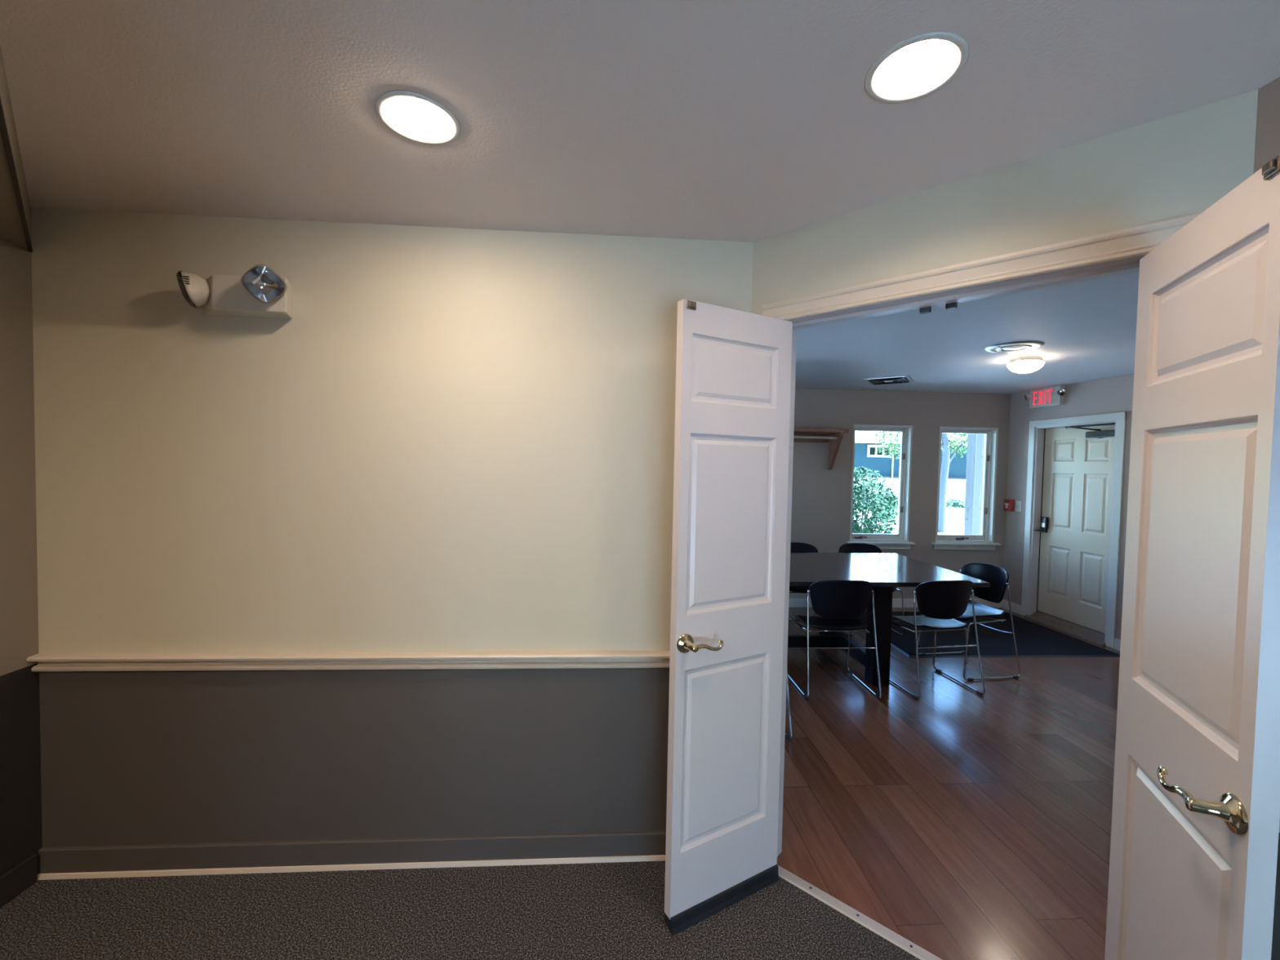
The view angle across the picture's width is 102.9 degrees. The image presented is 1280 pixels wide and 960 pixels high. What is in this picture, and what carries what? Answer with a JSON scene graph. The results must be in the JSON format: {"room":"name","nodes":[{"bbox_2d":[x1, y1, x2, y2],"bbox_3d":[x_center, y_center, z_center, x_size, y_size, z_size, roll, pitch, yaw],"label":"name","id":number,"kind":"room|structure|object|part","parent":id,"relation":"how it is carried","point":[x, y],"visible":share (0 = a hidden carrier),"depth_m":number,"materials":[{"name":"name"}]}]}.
{"room":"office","nodes":[
{"label":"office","id":0,"kind":"room"},
{"bbox_2d":[0,239,42,876],"bbox_3d":[-2.128,0.315,-0.183,0.120,2.445,4.085,1,2,-4],"label":"wall","id":1,"kind":"structure","parent":0,"point":[20,787],"depth_m":1.80,"materials":[{"name":"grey paint"}]},
{"bbox_2d":[0,853,37,908],"bbox_3d":[-2.084,1.486,-0.156,0.014,0.104,4.056,1,2,-4],"label":"baseboard","id":2,"kind":"structure","parent":1,"relation":"attached to","point":[13,882],"depth_m":1.80,"materials":[{"name":"black paint"}]},
{"bbox_2d":[31,207,753,847],"bbox_3d":[-0.945,0.268,1.999,2.762,2.445,0.120,1,2,-4],"label":"wall","id":3,"kind":"structure","parent":0,"point":[451,439],"depth_m":1.93,"materials":[{"name":"beige paint"}]},
{"bbox_2d":[176,264,292,319],"bbox_3d":[-1.424,-0.665,1.780,0.382,0.139,0.195,1,2,-4],"label":"emergency light","id":4,"kind":"object","parent":3,"relation":"attached to","point":[261,291],"visible":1,"depth_m":1.78,"materials":[{"name":"beige plastic"}]},
{"bbox_2d":[26,650,670,671],"bbox_3d":[-0.903,0.692,1.935,2.612,0.065,0.041,1,2,-4],"label":"chair rail","id":5,"kind":"object","parent":3,"relation":"attached to","point":[218,661],"visible":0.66,"depth_m":1.92,"materials":[{"name":"beige paint"}]},
{"bbox_2d":[37,831,666,879],"bbox_3d":[-0.918,1.441,1.968,2.612,0.104,0.024,1,2,-4],"label":"baseboard","id":6,"kind":"structure","parent":3,"relation":"attached to","point":[365,854],"depth_m":1.95,"materials":[{"name":"grey paint"}]},
{"bbox_2d":[664,298,792,935],"bbox_3d":[0.340,0.467,1.792,0.496,2.105,0.099,0,2,-31],"label":"door","id":7,"kind":"structure","parent":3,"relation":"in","point":[732,398],"depth_m":1.78,"materials":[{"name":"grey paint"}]},
{"bbox_3d":[0.225,0.551,1.680,0.128,0.035,0.019,0,2,-30],"label":"lever","id":8,"kind":"part","parent":7,"relation":"part of","materials":[{"name":"gold metal"}]},
{"bbox_2d":[0,607,1119,959],"bbox_3d":[1.176,1.597,1.880,7.085,0.120,7.994,1,2,-4],"label":"floor","id":9,"kind":"structure","parent":0,"point":[966,824],"depth_m":1.91,"materials":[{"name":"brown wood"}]},
{"bbox_2d":[785,665,792,741],"bbox_3d":[0.595,1.079,3.100,0.528,0.815,0.494,1,2,-6],"label":"chair","id":10,"kind":"object","parent":9,"relation":"on","point":[789,737],"visible":0.07,"depth_m":2.92,"materials":[{"name":"silver metal"}]},
{"bbox_2d":[789,542,817,616],"bbox_3d":[1.539,1.039,4.917,0.528,0.815,0.494,1,2,-3],"label":"chair","id":11,"kind":"object","parent":9,"relation":"on","point":[795,547],"visible":0.06,"depth_m":5.08,"materials":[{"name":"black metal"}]},
{"bbox_3d":[1.541,0.995,4.894,0.433,0.081,0.432,1,2,-3],"label":"seat","id":12,"kind":"part","parent":11,"relation":"part of","materials":[{"name":"black plastic"}]},
{"bbox_3d":[1.537,0.769,5.077,0.450,0.286,0.107,1,2,-3],"label":"backrest","id":13,"kind":"part","parent":11,"relation":"part of","materials":[{"name":"black plastic"}]},
{"bbox_2d":[787,580,881,699],"bbox_3d":[1.376,1.076,3.666,0.528,0.815,0.494,1,2,-3],"label":"chair","id":14,"kind":"object","parent":9,"relation":"on","point":[838,604],"visible":0.97,"depth_m":3.49,"materials":[{"name":"black plastic"}]},
{"bbox_3d":[1.147,1.115,3.655,0.060,0.721,0.494,1,2,-3],"label":"frame","id":15,"kind":"part","parent":14,"relation":"part of","materials":[{"name":"silver metal"}]},
{"bbox_3d":[1.376,1.030,3.687,0.433,0.081,0.432,1,2,-3],"label":"seat","id":16,"kind":"part","parent":14,"relation":"part of","materials":[{"name":"black plastic"}]},
{"bbox_3d":[1.390,0.817,3.489,0.450,0.286,0.107,1,2,-3],"label":"backrest","id":17,"kind":"part","parent":14,"relation":"part of","materials":[{"name":"black plastic"}]},
{"bbox_3d":[1.603,1.123,3.680,0.060,0.721,0.494,1,2,-3],"label":"frame","id":18,"kind":"part","parent":14,"relation":"part of","materials":[{"name":"silver metal"}]},
{"bbox_2d":[777,864,942,959],"bbox_3d":[0.890,1.534,1.673,0.980,0.008,0.043,3,2,41],"label":"threshold","id":19,"kind":"object","parent":9,"relation":"on","point":[883,931],"visible":0.96,"depth_m":1.78,"materials":[{"name":"silver metal"}]},
{"bbox_2d":[838,542,905,636],"bbox_3d":[2.202,1.051,4.960,0.528,0.815,0.494,1,2,-5],"label":"chair","id":20,"kind":"object","parent":9,"relation":"on","point":[850,547],"visible":0.2,"depth_m":5.13,"materials":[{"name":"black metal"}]},
{"bbox_3d":[2.191,0.781,5.120,0.450,0.286,0.107,1,2,-5],"label":"backrest","id":21,"kind":"part","parent":20,"relation":"part of","materials":[{"name":"black plastic"}]},
{"bbox_3d":[2.428,1.097,4.983,0.060,0.721,0.494,1,2,-5],"label":"frame","id":22,"kind":"part","parent":20,"relation":"part of","materials":[{"name":"silver metal"}]},
{"bbox_2d":[787,552,990,685],"bbox_3d":[1.305,1.084,4.240,2.388,0.760,1.220,1,2,-4],"label":"meeting table","id":23,"kind":"object","parent":9,"relation":"on","point":[885,571],"visible":0.38,"depth_m":3.92,"materials":[{"name":"black wood"}]},
{"bbox_3d":[1.695,1.099,4.541,0.132,0.726,0.110,1,2,-4],"label":"leg","id":24,"kind":"part","parent":23,"relation":"part of","materials":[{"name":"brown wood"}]},
{"bbox_3d":[1.747,1.126,3.733,0.132,0.726,0.110,1,2,-4],"label":"leg","id":25,"kind":"part","parent":23,"relation":"part of","materials":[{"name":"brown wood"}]},
{"bbox_2d":[889,580,985,699],"bbox_3d":[2.112,1.089,3.724,0.528,0.815,0.494,1,2,-9],"label":"chair","id":26,"kind":"object","parent":9,"relation":"on","point":[940,602],"visible":0.89,"depth_m":3.54,"materials":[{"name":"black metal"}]},
{"bbox_3d":[1.886,1.128,3.688,0.060,0.721,0.494,1,2,-9],"label":"frame","id":27,"kind":"part","parent":26,"relation":"part of","materials":[{"name":"silver metal"}]},
{"bbox_3d":[2.109,1.043,3.744,0.433,0.081,0.432,1,2,-9],"label":"seat","id":28,"kind":"part","parent":26,"relation":"part of","materials":[{"name":"black plastic"}]},
{"bbox_3d":[2.145,0.830,3.549,0.450,0.286,0.107,1,2,-9],"label":"backrest","id":29,"kind":"part","parent":26,"relation":"part of","materials":[{"name":"black plastic"}]},
{"bbox_3d":[2.337,1.135,3.763,0.060,0.721,0.494,1,2,-9],"label":"frame","id":30,"kind":"part","parent":26,"relation":"part of","materials":[{"name":"silver metal"}]},
{"bbox_2d":[917,562,1020,681],"bbox_3d":[2.621,1.087,4.077,0.494,0.815,0.528,1,2,-9],"label":"chair","id":31,"kind":"object","parent":9,"relation":"on","point":[997,576],"visible":0.75,"depth_m":4.02,"materials":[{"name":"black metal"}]},
{"bbox_3d":[2.583,1.122,4.303,0.494,0.721,0.060,1,2,-9],"label":"frame","id":32,"kind":"part","parent":31,"relation":"part of","materials":[{"name":"silver metal"}]},
{"bbox_3d":[2.600,1.042,4.072,0.432,0.081,0.433,1,2,-9],"label":"seat","id":33,"kind":"part","parent":31,"relation":"part of","materials":[{"name":"black plastic"}]},
{"bbox_3d":[2.793,0.825,4.096,0.107,0.286,0.450,1,2,-9],"label":"backrest","id":34,"kind":"part","parent":31,"relation":"part of","materials":[{"name":"black plastic"}]},
{"bbox_3d":[2.657,1.138,3.853,0.494,0.721,0.060,1,2,-9],"label":"frame","id":35,"kind":"part","parent":31,"relation":"part of","materials":[{"name":"silver metal"}]},
{"bbox_2d":[856,611,1119,657],"bbox_3d":[3.161,1.473,4.976,1.930,0.009,1.345,1,2,-4],"label":"floor mat","id":36,"kind":"object","parent":9,"relation":"on","point":[1033,639],"visible":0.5,"depth_m":4.67,"materials":[{"name":"black carpet"}]},
{"bbox_2d":[0,0,1279,394],"bbox_3d":[1.226,-0.956,1.798,7.085,0.100,7.994,1,2,-4],"label":"ceiling","id":37,"kind":"structure","parent":0,"point":[749,121],"depth_m":1.27,"materials":[{"name":"beige paint"}]},
{"bbox_2d":[0,45,32,252],"bbox_3d":[-1.348,-0.853,1.073,1.558,0.160,1.603,1,2,-4],"label":"soffit","id":38,"kind":"structure","parent":37,"relation":"attached to","point":[15,204],"depth_m":1.41,"materials":[{"name":"brown paint"}]},
{"bbox_2d":[374,90,460,144],"bbox_3d":[-0.566,-0.993,1.306,0.202,0.168,0.202,1,2,-4],"label":"recessed light","id":39,"kind":"object","parent":37,"relation":"in","point":[414,117],"visible":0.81,"depth_m":1.29,"materials":[{"name":"white paint"}]},
{"bbox_3d":[-0.567,-0.954,1.308,0.156,0.090,0.156,1,2,-4],"label":"bulb","id":40,"kind":"part","parent":39,"relation":"part of","materials":[{"name":"white glass"}]},
{"bbox_2d":[862,375,914,385],"bbox_3d":[2.445,-0.976,5.012,0.400,0.016,0.400,2,2,34],"label":"ceiling vent","id":41,"kind":"object","parent":37,"relation":"in","point":[899,379],"visible":1,"depth_m":4.98,"materials":[{"name":"silver metal"}]},
{"bbox_2d":[864,31,969,103],"bbox_3d":[0.603,-0.970,1.113,0.202,0.156,0.202,1,2,-4],"label":"recessed light","id":42,"kind":"object","parent":37,"relation":"in","point":[919,66],"visible":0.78,"depth_m":1.14,"materials":[{"name":"white paint"}]},
{"bbox_3d":[0.603,-0.967,1.113,0.156,0.090,0.156,1,2,-4],"label":"bulb","id":43,"kind":"part","parent":42,"relation":"part of","materials":[{"name":"white glass"}]},
{"bbox_2d":[984,341,1044,352],"bbox_3d":[2.622,-0.927,3.576,0.340,0.016,0.340,1,2,-4],"label":"recessed light","id":44,"kind":"object","parent":37,"relation":"in","point":[1016,346],"visible":1,"depth_m":3.54,"materials":[{"name":"silver metal"}]},
{"bbox_2d":[1007,355,1044,373],"bbox_3d":[2.983,-0.885,3.946,0.232,0.110,0.232,1,2,-4],"label":"dome lamp","id":45,"kind":"object","parent":37,"relation":"attached to","point":[1025,364],"visible":1,"depth_m":3.88,"materials":[{"name":"white glass"}]},
{"bbox_2d":[789,387,1010,599],"bbox_3d":[1.114,0.190,5.717,6.765,2.445,0.160,1,2,-4],"label":"wall","id":46,"kind":"structure","parent":0,"point":[821,497],"depth_m":5.72,"materials":[{"name":"beige paint"}]},
{"bbox_2d":[793,428,848,470],"bbox_3d":[1.224,-0.339,5.473,1.935,0.430,0.305,1,2,-4],"label":"shelf","id":47,"kind":"object","parent":46,"relation":"attached to","point":[800,435],"visible":0.43,"depth_m":5.52,"materials":[{"name":"brown wood"}]},
{"bbox_3d":[1.240,-0.466,5.407,1.755,0.026,0.026,1,2,-4],"label":"hanging rod","id":48,"kind":"part","parent":47,"relation":"part of","materials":[{"name":"white paint"}]},
{"bbox_2d":[845,424,915,549],"bbox_3d":[2.709,0.079,5.787,0.785,1.395,0.215,1,2,-4],"label":"window","id":49,"kind":"structure","parent":46,"relation":"in","point":[900,540],"depth_m":5.78,"materials":[{"name":"white paint"}]},
{"bbox_3d":[2.707,0.037,5.838,0.641,1.271,0.040,1,2,-4],"label":"sash","id":50,"kind":"part","parent":49,"relation":"part of","materials":[{"name":"white paint"}]},
{"bbox_3d":[2.700,0.709,5.758,0.785,0.022,0.115,1,2,-4],"label":"sill","id":51,"kind":"part","parent":49,"relation":"part of","materials":[{"name":"white paint"}]},
{"bbox_2d":[788,598,1001,607],"bbox_3d":[1.021,1.363,5.662,6.315,0.100,0.014,1,2,-4],"label":"baseboard","id":52,"kind":"structure","parent":46,"relation":"attached to","point":[793,602],"depth_m":5.78,"materials":[{"name":"white paint"}]},
{"bbox_2d":[931,426,1000,550],"bbox_3d":[3.715,0.097,5.852,0.790,1.395,0.215,1,2,-4],"label":"window","id":53,"kind":"structure","parent":46,"relation":"in","point":[984,541],"depth_m":5.84,"materials":[{"name":"white paint"}]},
{"bbox_3d":[3.712,0.055,5.903,0.646,1.271,0.040,1,2,-4],"label":"sash","id":54,"kind":"part","parent":53,"relation":"part of","materials":[{"name":"white paint"}]},
{"bbox_3d":[3.706,0.726,5.822,0.790,0.022,0.115,1,2,-4],"label":"sill","id":55,"kind":"part","parent":53,"relation":"part of","materials":[{"name":"white paint"}]},
{"bbox_2d":[751,88,1257,315],"bbox_3d":[0.938,0.316,1.655,1.272,2.445,0.130,3,2,41],"label":"wall","id":56,"kind":"structure","parent":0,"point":[1181,164],"depth_m":1.42,"materials":[{"name":"beige paint"}]},
{"bbox_2d":[1003,373,1133,639],"bbox_3d":[4.439,0.324,3.575,0.200,2.445,4.544,1,2,-4],"label":"wall","id":57,"kind":"structure","parent":0,"point":[1114,394],"depth_m":5.39,"materials":[{"name":"beige paint"}]},
{"bbox_2d":[1004,498,1014,511],"bbox_3d":[4.170,0.286,5.765,0.056,0.132,0.104,1,2,-4],"label":"fire alarm","id":58,"kind":"object","parent":57,"relation":"attached to","point":[1009,504],"visible":1,"depth_m":5.73,"materials":[{"name":"red plastic"}]},
{"bbox_2d":[1015,500,1022,511],"bbox_3d":[4.196,0.290,5.657,0.018,0.120,0.080,1,2,-4],"label":"light switch","id":59,"kind":"object","parent":57,"relation":"attached to","point":[1018,504],"visible":1,"depth_m":5.66,"materials":[{"name":"beige plastic"}]},
{"bbox_2d":[1024,385,1066,408],"bbox_3d":[4.204,-0.860,5.288,0.090,0.194,0.490,1,2,-4],"label":"exit sign","id":60,"kind":"object","parent":57,"relation":"attached to","point":[1054,395],"visible":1,"depth_m":5.25,"materials":[{"name":"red plastic"}]},
{"bbox_2d":[1001,599,1120,650],"bbox_3d":[4.303,1.490,3.704,0.014,0.100,4.320,1,2,-4],"label":"baseboard","id":61,"kind":"structure","parent":57,"relation":"attached to","point":[1016,608],"depth_m":5.64,"materials":[{"name":"white paint"}]},
{"bbox_2d":[1021,411,1126,648],"bbox_3d":[4.266,0.438,5.042,0.272,2.116,1.025,1,2,-4],"label":"door","id":62,"kind":"structure","parent":57,"relation":"in","point":[1075,472],"depth_m":5.05,"materials":[{"name":"white paint"}]},
{"bbox_3d":[4.254,0.534,5.438,0.082,0.038,0.123,1,2,-4],"label":"lever","id":63,"kind":"part","parent":62,"relation":"part of","materials":[{"name":"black metal"}]},
{"bbox_3d":[4.280,1.448,5.077,0.205,0.096,0.881,1,2,-4],"label":"sill","id":64,"kind":"part","parent":62,"relation":"part of","materials":[{"name":"brown wood"}]},
{"bbox_3d":[4.247,-0.462,4.863,0.179,0.135,0.500,1,2,-4],"label":"closer arm","id":65,"kind":"part","parent":62,"relation":"part of","materials":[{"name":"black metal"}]},
{"bbox_2d":[1253,76,1279,173],"bbox_3d":[2.949,0.367,1.309,3.165,2.445,0.210,1,2,-4],"label":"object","id":66,"kind":"structure","parent":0,"point":[1267,145],"depth_m":1.13,"materials":[{"name":"beige paint"}]},
{"bbox_2d":[761,213,1200,856],"bbox_3d":[0.926,0.445,1.655,1.152,2.188,0.160,3,2,41],"label":"door frame","id":67,"kind":"structure","parent":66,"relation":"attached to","point":[1118,252],"depth_m":1.54,"materials":[{"name":"beige paint"}]},
{"bbox_3d":[0.902,-0.612,1.571,1.152,0.072,0.024,3,2,41],"label":"head casing","id":68,"kind":"part","parent":67,"relation":"part of","materials":[{"name":"beige paint"}]},
{"bbox_2d":[1104,154,1279,959],"bbox_3d":[1.126,0.505,1.092,0.108,2.105,0.498,2,2,24],"label":"door","id":69,"kind":"structure","parent":66,"relation":"in","point":[1196,809],"depth_m":1.00,"materials":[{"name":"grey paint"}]},
{"bbox_3d":[1.021,0.590,0.970,0.019,0.035,0.128,2,2,24],"label":"lever","id":70,"kind":"part","parent":69,"relation":"part of","materials":[{"name":"gold metal"}]},
{"bbox_2d":[1271,818,1279,959],"bbox_3d":[1.553,0.395,-0.414,0.120,2.445,3.150,1,2,-4],"label":"wall","id":71,"kind":"structure","parent":0,"point":[1275,954],"depth_m":1.11,"materials":[{"name":"beige paint"}]},
{"label":"outside","id":72,"kind":"structure","parent":0,"visible":0},
{"bbox_2d":[853,480,965,511],"bbox_3d":[7.527,-0.360,38.769,100.000,2.079,43.600,1,2,-4],"label":"ground","id":73,"kind":"structure","parent":72,"point":[955,491],"depth_m":25.64,"materials":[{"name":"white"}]},
{"bbox_2d":[853,496,964,507],"bbox_3d":[12.310,0.875,18.756,9.195,0.434,1.629,1,2,-4],"label":"groundcover","id":74,"kind":"object","parent":73,"relation":"on","point":[956,503],"visible":0.07,"depth_m":18.15,"materials":[{"name":"green plant"}]},
{"bbox_2d":[853,477,965,482],"bbox_3d":[22.818,0.252,34.603,70.000,0.519,3.100,1,2,-4],"label":"path","id":75,"kind":"structure","parent":73,"relation":"on","point":[887,478],"depth_m":33.96,"materials":[{"name":"grey concrete"}]},
{"bbox_2d":[853,431,967,479],"bbox_3d":[22.477,-2.891,40.743,39.000,5.997,10.600,1,2,-4],"label":"house","id":76,"kind":"structure","parent":73,"relation":"on","point":[867,455],"depth_m":35.72,"materials":[{"name":"blue"}]},
{"bbox_3d":[16.230,-2.016,35.581,0.400,0.540,0.020,1,2,-4],"label":"pane","id":77,"kind":"part","parent":76,"relation":"part of","materials":[{"name":"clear glass"}]},
{"bbox_3d":[16.749,-2.007,35.614,0.400,0.540,0.020,1,2,-4],"label":"pane","id":78,"kind":"part","parent":76,"relation":"part of","materials":[{"name":"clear glass"}]},
{"bbox_3d":[17.268,-1.998,35.648,0.400,0.540,0.020,1,2,-4],"label":"pane","id":79,"kind":"part","parent":76,"relation":"part of","materials":[{"name":"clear glass"}]},
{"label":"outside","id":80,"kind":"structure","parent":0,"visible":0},
{"bbox_2d":[853,509,964,534],"bbox_3d":[10.696,2.337,-11.069,100.000,0.803,56.400,1,2,-4],"label":"ground","id":81,"kind":"structure","parent":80,"point":[954,520],"depth_m":14.08,"materials":[{"name":"grey concrete"}]},
{"bbox_2d":[852,466,897,533],"bbox_3d":[4.020,0.614,9.299,1.273,1.755,1.278,1,2,-4],"label":"bush","id":82,"kind":"object","parent":81,"relation":"on","point":[868,503],"visible":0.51,"depth_m":8.98,"materials":[{"name":"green plant"}]},
{"bbox_2d":[871,493,898,519],"bbox_3d":[7.013,0.768,14.516,0.946,0.849,0.931,1,2,-4],"label":"shrub","id":83,"kind":"object","parent":81,"relation":"on","point":[897,497],"visible":0.16,"depth_m":14.33,"materials":[{"name":"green plant"}]},
{"bbox_2d":[870,431,967,533],"bbox_3d":[7.229,-0.923,12.469,2.871,4.612,1.997,1,2,-4],"label":"tree","id":84,"kind":"object","parent":81,"relation":"on","point":[947,457],"visible":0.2,"depth_m":12.45,"materials":[{"name":"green plant"}]},
{"bbox_2d":[963,433,984,534],"bbox_3d":[5.539,0.033,8.426,0.260,3.000,0.260,1,2,-4],"label":"porch post","id":85,"kind":"object","parent":81,"relation":"on","point":[975,442],"visible":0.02,"depth_m":8.35,"materials":[{"name":"grey paint"}]}
]}

